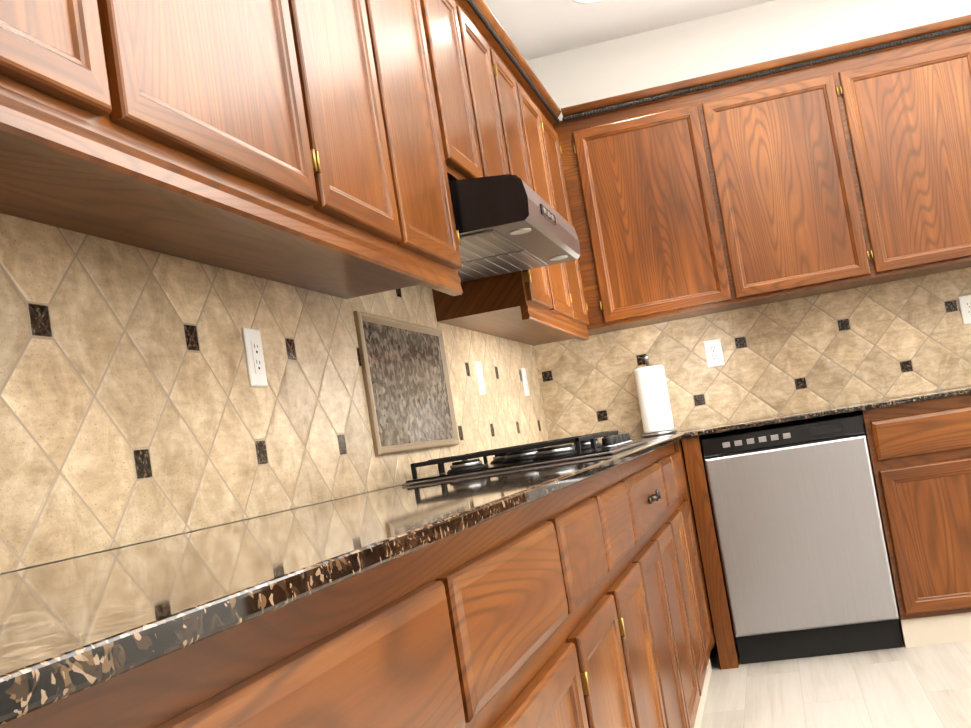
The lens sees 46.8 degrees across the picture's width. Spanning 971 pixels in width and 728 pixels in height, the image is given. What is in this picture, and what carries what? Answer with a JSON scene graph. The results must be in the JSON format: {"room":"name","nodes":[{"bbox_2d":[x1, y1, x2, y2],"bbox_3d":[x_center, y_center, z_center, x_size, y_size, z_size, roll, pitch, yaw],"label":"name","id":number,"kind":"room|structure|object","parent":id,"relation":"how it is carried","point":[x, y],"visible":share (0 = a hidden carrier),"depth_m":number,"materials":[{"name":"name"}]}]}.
{"room":"kitchen","nodes":[
{"label":"kitchen","id":0,"kind":"room"},
{"bbox_2d":[0,484,401,573],"bbox_3d":[-0.540,-0.124,2.372,0.150,2.690,5.973,-10,-4,14],"label":"wall","id":1,"kind":"structure","parent":0,"point":[176,534],"depth_m":1.83,"materials":[{"name":"white paint"}]},
{"bbox_2d":[0,0,163,187],"bbox_3d":[-0.716,-0.717,1.062,0.324,0.943,0.699,-10,-4,14],"label":"upper cabinet","id":2,"kind":"object","parent":1,"relation":"attached to","point":[78,77],"depth_m":1.24,"materials":[{"name":"brown wood"}]},
{"bbox_2d":[0,0,347,259],"bbox_3d":[-0.570,-0.696,1.644,0.324,0.943,0.698,-10,-4,14],"label":"upper cabinet","id":3,"kind":"object","parent":1,"relation":"attached to","point":[331,147],"depth_m":1.65,"materials":[{"name":"brown wood"}]},
{"bbox_2d":[0,213,549,572],"bbox_3d":[-0.455,-0.077,2.349,0.008,0.761,5.672,-10,-4,14],"label":"backsplash","id":4,"kind":"structure","parent":1,"relation":"attached to","point":[135,407],"depth_m":1.93,"materials":[{"name":"tile"}]},
{"bbox_2d":[242,327,267,386],"bbox_3d":[-0.460,-0.013,2.246,0.008,0.118,0.074,-10,-4,14],"label":"electrical outlet","id":5,"kind":"object","parent":4,"relation":"attached to","point":[255,362],"visible":1,"depth_m":2.23,"materials":[{"name":"white plastic"}]},
{"bbox_2d":[353,311,458,455],"bbox_3d":[-0.208,0.061,3.208,0.016,0.372,0.757,-10,-4,14],"label":"stone panel","id":6,"kind":"object","parent":4,"relation":"attached to","point":[409,398],"visible":1,"depth_m":3.14,"materials":[{"name":"beige stone"}]},
{"bbox_2d":[475,361,485,393],"bbox_3d":[-0.016,0.049,4.015,0.010,0.118,0.074,-10,-4,14],"label":"electrical outlet","id":7,"kind":"object","parent":4,"relation":"attached to","point":[480,378],"visible":0.98,"depth_m":4.00,"materials":[{"name":"white plastic"}]},
{"bbox_2d":[521,368,529,395],"bbox_3d":[0.170,0.076,4.762,0.008,0.118,0.074,-10,-4,14],"label":"electrical outlet","id":8,"kind":"object","parent":4,"relation":"attached to","point":[524,379],"visible":0.96,"depth_m":4.74,"materials":[{"name":"white plastic"}]},
{"bbox_2d":[191,0,423,284],"bbox_3d":[-0.444,-0.678,2.149,0.324,0.943,0.539,-10,-4,14],"label":"upper cabinet","id":9,"kind":"object","parent":1,"relation":"attached to","point":[383,229],"depth_m":2.20,"materials":[{"name":"brown wood"}]},
{"bbox_2d":[292,0,467,298],"bbox_3d":[-0.335,-0.663,2.583,0.324,0.943,0.498,-10,-4,14],"label":"upper cabinet","id":10,"kind":"object","parent":1,"relation":"attached to","point":[411,30],"depth_m":2.63,"materials":[{"name":"brown wood"}]},
{"bbox_2d":[432,0,491,179],"bbox_3d":[-0.248,-0.784,3.031,0.324,0.666,0.404,-10,-4,14],"label":"upper cabinet","id":11,"kind":"object","parent":1,"relation":"attached to","point":[448,16],"depth_m":3.10,"materials":[{"name":"brown wood"}]},
{"bbox_2d":[448,174,579,282],"bbox_3d":[-0.041,-0.378,3.170,0.500,0.172,0.778,-10,-4,14],"label":"range hood","id":12,"kind":"object","parent":11,"relation":"attached to","point":[507,223],"visible":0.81,"depth_m":2.88,"materials":[{"name":"silver metal"}]},
{"bbox_2d":[464,0,515,175],"bbox_3d":[-0.150,-0.770,3.420,0.324,0.666,0.398,-10,-4,14],"label":"upper cabinet","id":13,"kind":"object","parent":1,"relation":"attached to","point":[489,84],"depth_m":3.50,"materials":[{"name":"brown wood"}]},
{"bbox_2d":[431,16,559,331],"bbox_3d":[-0.033,-0.620,3.791,0.324,0.943,0.390,-10,-4,14],"label":"upper cabinet","id":14,"kind":"object","parent":1,"relation":"attached to","point":[525,296],"depth_m":3.73,"materials":[{"name":"brown wood"}]},
{"bbox_2d":[481,52,579,339],"bbox_3d":[0.070,-0.606,4.201,0.324,0.943,0.456,-10,-4,14],"label":"upper cabinet","id":15,"kind":"object","parent":1,"relation":"attached to","point":[569,317],"depth_m":4.28,"materials":[{"name":"brown wood"}]},
{"bbox_2d":[513,84,591,343],"bbox_3d":[0.155,-0.594,4.544,0.324,0.943,0.435,-10,-4,14],"label":"upper cabinet","id":16,"kind":"object","parent":1,"relation":"attached to","point":[549,104],"depth_m":4.65,"materials":[{"name":"brown wood"}]},
{"bbox_2d":[529,108,596,345],"bbox_3d":[0.247,-0.581,4.911,0.324,0.943,0.395,-10,-4,14],"label":"upper cabinet","id":17,"kind":"object","parent":1,"relation":"attached to","point":[583,335],"depth_m":4.92,"materials":[{"name":"brown wood"}]},
{"bbox_2d":[484,0,773,59],"bbox_3d":[1.516,-1.892,1.920,4.900,0.080,5.973,-10,-4,14],"label":"ceiling","id":18,"kind":"structure","parent":0,"point":[533,29],"depth_m":4.81,"materials":[{"name":"white paint"}]},
{"bbox_2d":[572,0,603,3],"bbox_3d":[0.440,-1.483,4.489,0.200,0.006,0.200,-10,-4,14],"label":"recessed light","id":19,"kind":"object","parent":18,"relation":"in","point":[586,1],"visible":1,"depth_m":4.56,"materials":[{"name":"white plastic"}]},
{"bbox_2d":[526,0,970,636],"bbox_3d":[2.512,-0.442,4.622,4.750,2.690,0.150,-10,-4,14],"label":"wall","id":20,"kind":"structure","parent":0,"point":[702,46],"depth_m":4.95,"materials":[{"name":"white paint"}]},
{"bbox_2d":[554,74,749,333],"bbox_3d":[0.708,-0.660,4.835,0.661,0.944,0.323,-10,-4,14],"label":"upper cabinet","id":21,"kind":"object","parent":20,"relation":"attached to","point":[648,187],"depth_m":4.68,"materials":[{"name":"brown wood"}]},
{"bbox_2d":[534,267,970,446],"bbox_3d":[2.456,-0.235,4.547,4.592,0.484,0.008,-10,-4,14],"label":"backsplash","id":22,"kind":"structure","parent":20,"relation":"attached to","point":[894,339],"depth_m":4.84,"materials":[{"name":"tile"}]},
{"bbox_2d":[703,339,724,367],"bbox_3d":[0.997,-0.047,4.897,0.074,0.118,0.008,-10,-4,14],"label":"electrical outlet","id":23,"kind":"object","parent":22,"relation":"attached to","point":[713,353],"visible":1,"depth_m":4.89,"materials":[{"name":"white plastic"}]},
{"bbox_2d":[958,295,970,324],"bbox_3d":[2.008,-0.227,4.651,0.074,0.118,0.008,-10,-4,14],"label":"electrical outlet","id":24,"kind":"object","parent":22,"relation":"attached to","point":[965,305],"visible":1,"depth_m":4.65,"materials":[{"name":"white plastic"}]},
{"bbox_2d":[710,43,889,306],"bbox_3d":[1.244,-0.755,4.704,0.642,0.944,0.323,-10,-4,14],"label":"upper cabinet","id":25,"kind":"object","parent":20,"relation":"attached to","point":[844,166],"depth_m":4.54,"materials":[{"name":"brown wood"}]},
{"bbox_2d":[846,14,970,281],"bbox_3d":[1.770,-0.849,4.576,0.644,0.944,0.323,-10,-4,14],"label":"upper cabinet","id":26,"kind":"object","parent":20,"relation":"attached to","point":[913,85],"depth_m":4.43,"materials":[{"name":"brown wood"}]},
{"bbox_2d":[700,637,970,727],"bbox_3d":[1.951,0.836,1.714,4.900,0.080,5.973,-10,-4,14],"label":"floor","id":27,"kind":"structure","parent":0,"point":[918,687],"depth_m":3.67,"materials":[{"name":"white wood"}]},
{"bbox_2d":[0,638,219,727],"bbox_3d":[-0.494,0.633,0.320,0.636,0.880,0.700,-10,-4,14],"label":"base cabinet","id":28,"kind":"object","parent":27,"relation":"on","point":[176,689],"depth_m":0.63,"materials":[{"name":"brown wood"}]},
{"bbox_2d":[208,526,507,727],"bbox_3d":[-0.349,0.653,0.897,0.636,0.880,0.699,-10,-4,14],"label":"base cabinet","id":29,"kind":"object","parent":27,"relation":"on","point":[405,641],"depth_m":0.93,"materials":[{"name":"brown wood"}]},
{"bbox_2d":[476,487,603,727],"bbox_3d":[-0.208,0.673,1.463,0.636,0.880,0.673,-10,-4,14],"label":"base cabinet","id":30,"kind":"object","parent":27,"relation":"on","point":[530,565],"depth_m":1.52,"materials":[{"name":"brown wood"}]},
{"bbox_2d":[568,472,647,727],"bbox_3d":[-0.080,0.691,1.973,0.636,0.880,0.467,-10,-4,14],"label":"base cabinet","id":31,"kind":"object","parent":27,"relation":"on","point":[585,603],"depth_m":2.06,"materials":[{"name":"brown wood"}]},
{"bbox_2d":[604,460,675,727],"bbox_3d":[0.035,0.707,2.434,0.636,0.880,0.484,-10,-4,14],"label":"base cabinet","id":32,"kind":"object","parent":27,"relation":"on","point":[623,494],"depth_m":2.49,"materials":[{"name":"brown wood"}]},
{"bbox_2d":[632,447,705,727],"bbox_3d":[0.179,0.728,3.009,0.636,0.880,0.915,-10,-4,14],"label":"base cabinet","id":33,"kind":"object","parent":27,"relation":"on","point":[668,576],"depth_m":3.15,"materials":[{"name":"brown wood"}]},
{"bbox_2d":[664,442,711,695],"bbox_3d":[0.339,0.750,3.648,0.636,0.880,0.404,-10,-4,14],"label":"base cabinet","id":34,"kind":"object","parent":27,"relation":"on","point":[669,450],"depth_m":3.80,"materials":[{"name":"brown wood"}]},
{"bbox_2d":[676,440,714,651],"bbox_3d":[0.435,0.764,4.031,0.636,0.880,0.386,-10,-4,14],"label":"base cabinet","id":35,"kind":"object","parent":27,"relation":"on","point":[692,530],"depth_m":4.14,"materials":[{"name":"brown wood"}]},
{"bbox_2d":[0,430,691,724],"bbox_3d":[-0.077,0.252,2.239,0.650,0.019,5.661,-10,-4,14],"label":"countertop","id":36,"kind":"structure","parent":35,"relation":"on","point":[72,626],"depth_m":0.88,"materials":[{"name":"black stone"}]},
{"bbox_2d":[402,430,647,485],"bbox_3d":[0.141,0.244,3.095,0.530,0.053,0.800,-10,-4,14],"label":"gas cooktop","id":37,"kind":"object","parent":36,"relation":"in","point":[536,453],"visible":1,"depth_m":2.79,"materials":[{"name":"metal"}]},
{"bbox_2d":[634,355,675,436],"bbox_3d":[0.716,0.131,4.809,0.144,0.348,0.144,-10,-4,14],"label":"paper towel holder","id":38,"kind":"object","parent":36,"relation":"on","point":[653,399],"visible":1,"depth_m":4.75,"materials":[{"name":"paper"}]},
{"bbox_2d":[701,413,902,663],"bbox_3d":[1.249,0.674,4.480,0.596,0.868,0.624,-10,-4,14],"label":"dishwasher","id":39,"kind":"object","parent":27,"relation":"on","point":[802,542],"visible":1,"depth_m":4.18,"materials":[{"name":"silver metal"}]},
{"bbox_2d":[851,393,970,647],"bbox_3d":[1.867,0.559,4.341,0.683,0.880,0.636,-10,-4,14],"label":"base cabinet","id":40,"kind":"object","parent":27,"relation":"on","point":[920,454],"depth_m":4.09,"materials":[{"name":"brown wood"}]},
{"bbox_2d":[692,386,970,436],"bbox_3d":[1.780,0.115,4.362,1.920,0.019,0.650,-10,-4,14],"label":"countertop","id":41,"kind":"structure","parent":40,"relation":"on","point":[962,390],"depth_m":4.19,"materials":[{"name":"black stone"}]}
]}

